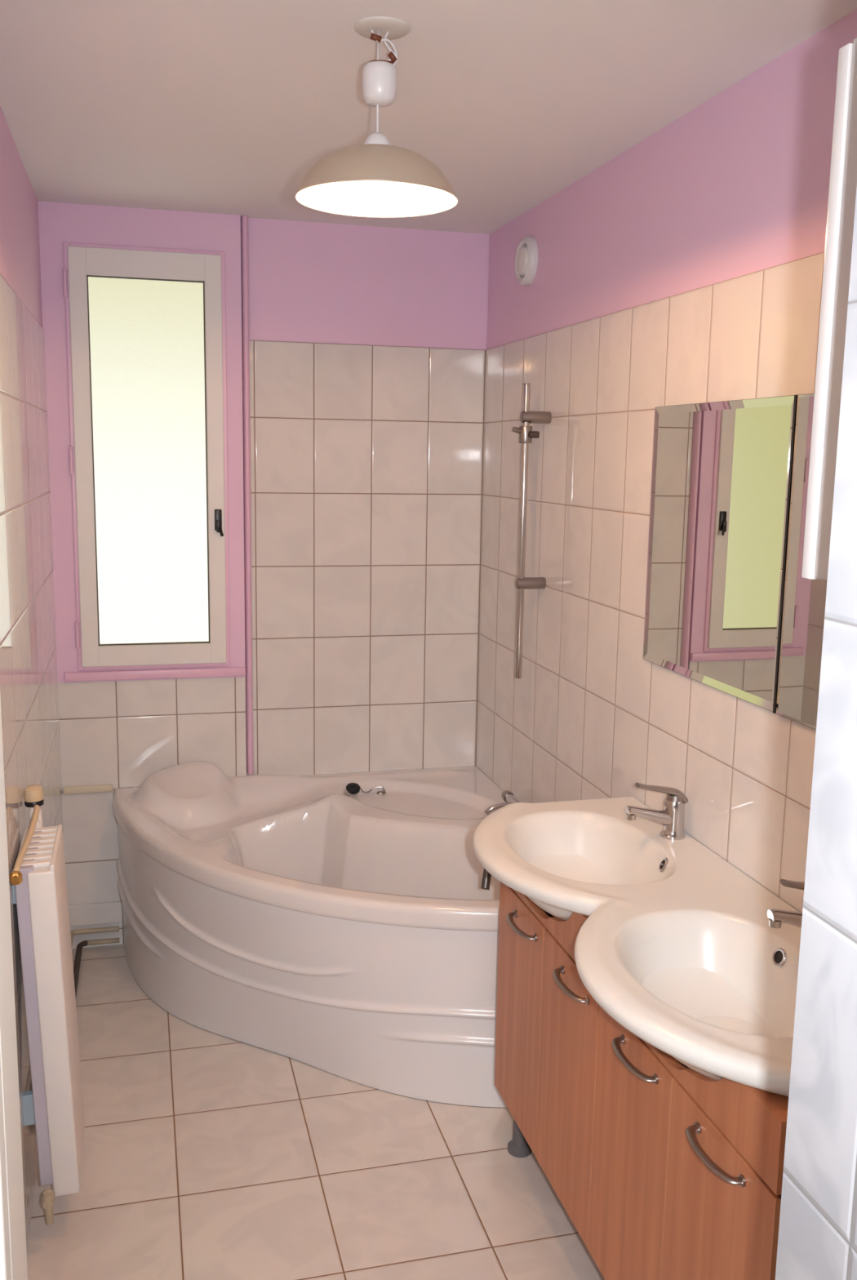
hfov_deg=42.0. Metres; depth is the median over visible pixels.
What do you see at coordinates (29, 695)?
wall
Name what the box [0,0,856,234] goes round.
ceiling
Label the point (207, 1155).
floor
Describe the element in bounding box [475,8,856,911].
wall
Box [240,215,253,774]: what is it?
pipe
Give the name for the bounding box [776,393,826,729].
wall mirror
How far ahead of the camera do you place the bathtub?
3.17 m
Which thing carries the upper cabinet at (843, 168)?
attached to the wall at (817, 1237)
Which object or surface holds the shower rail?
attached to the wall at (686, 267)
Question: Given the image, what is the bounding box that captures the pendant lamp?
[295,16,457,217]
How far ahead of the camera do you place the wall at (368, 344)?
3.82 m
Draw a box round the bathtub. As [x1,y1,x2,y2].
[112,761,507,1107]
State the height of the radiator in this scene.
0.870 m
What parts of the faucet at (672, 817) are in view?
spout, lever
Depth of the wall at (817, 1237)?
0.92 m
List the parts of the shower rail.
knob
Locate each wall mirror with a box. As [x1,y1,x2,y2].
[643,395,797,713]
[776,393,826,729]
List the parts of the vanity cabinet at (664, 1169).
door, handle, door, handle, door, handle, handle, door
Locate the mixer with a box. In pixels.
[484,790,519,814]
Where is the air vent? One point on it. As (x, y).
(526, 255)
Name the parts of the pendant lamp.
lamp shade, bulb, cord, ceiling plate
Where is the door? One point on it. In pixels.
(13, 1249)
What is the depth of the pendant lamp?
1.99 m
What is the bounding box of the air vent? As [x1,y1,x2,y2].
[515,235,537,286]
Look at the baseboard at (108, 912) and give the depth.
3.83 m
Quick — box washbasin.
[472,796,801,1096]
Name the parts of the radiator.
thermostat knob, panel, frame, panel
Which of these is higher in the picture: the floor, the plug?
the plug
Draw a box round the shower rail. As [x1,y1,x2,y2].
[511,382,551,678]
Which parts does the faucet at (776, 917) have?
spout, lever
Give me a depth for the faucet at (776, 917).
1.91 m
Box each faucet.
[625,782,688,839]
[767,879,804,928]
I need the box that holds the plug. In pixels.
[346,782,372,794]
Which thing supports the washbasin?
in the vanity cabinet at (664, 1169)
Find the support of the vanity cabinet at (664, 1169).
on the floor
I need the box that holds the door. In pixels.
[0,693,27,1279]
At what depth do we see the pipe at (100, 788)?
3.75 m
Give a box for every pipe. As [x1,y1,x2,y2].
[70,925,119,945]
[73,937,119,996]
[240,215,253,774]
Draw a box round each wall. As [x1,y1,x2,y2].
[0,105,64,1249]
[38,200,489,948]
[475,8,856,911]
[775,186,856,1279]
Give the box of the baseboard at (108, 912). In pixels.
[68,901,123,926]
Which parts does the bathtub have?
grab handle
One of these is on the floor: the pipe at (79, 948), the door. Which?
the pipe at (79, 948)
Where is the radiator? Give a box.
[9,784,84,1224]
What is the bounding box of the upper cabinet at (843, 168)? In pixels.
[801,37,856,580]
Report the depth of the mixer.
3.55 m
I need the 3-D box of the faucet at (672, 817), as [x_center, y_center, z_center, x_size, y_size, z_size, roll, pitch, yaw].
[0.508,0.379,2.491,0.143,0.129,0.055,-1,10,-14]
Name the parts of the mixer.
spout, knob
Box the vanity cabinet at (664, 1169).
[494,881,788,1279]
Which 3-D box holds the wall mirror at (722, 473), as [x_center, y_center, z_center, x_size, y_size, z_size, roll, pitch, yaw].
[0.602,-0.203,2.384,0.011,0.600,0.594,-1,10,-14]
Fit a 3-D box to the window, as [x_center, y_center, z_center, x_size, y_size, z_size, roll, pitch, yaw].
[-0.902,-0.557,3.641,0.591,1.389,0.109,-1,10,-14]
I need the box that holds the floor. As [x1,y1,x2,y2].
[26,943,604,1279]
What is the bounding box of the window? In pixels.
[62,241,245,681]

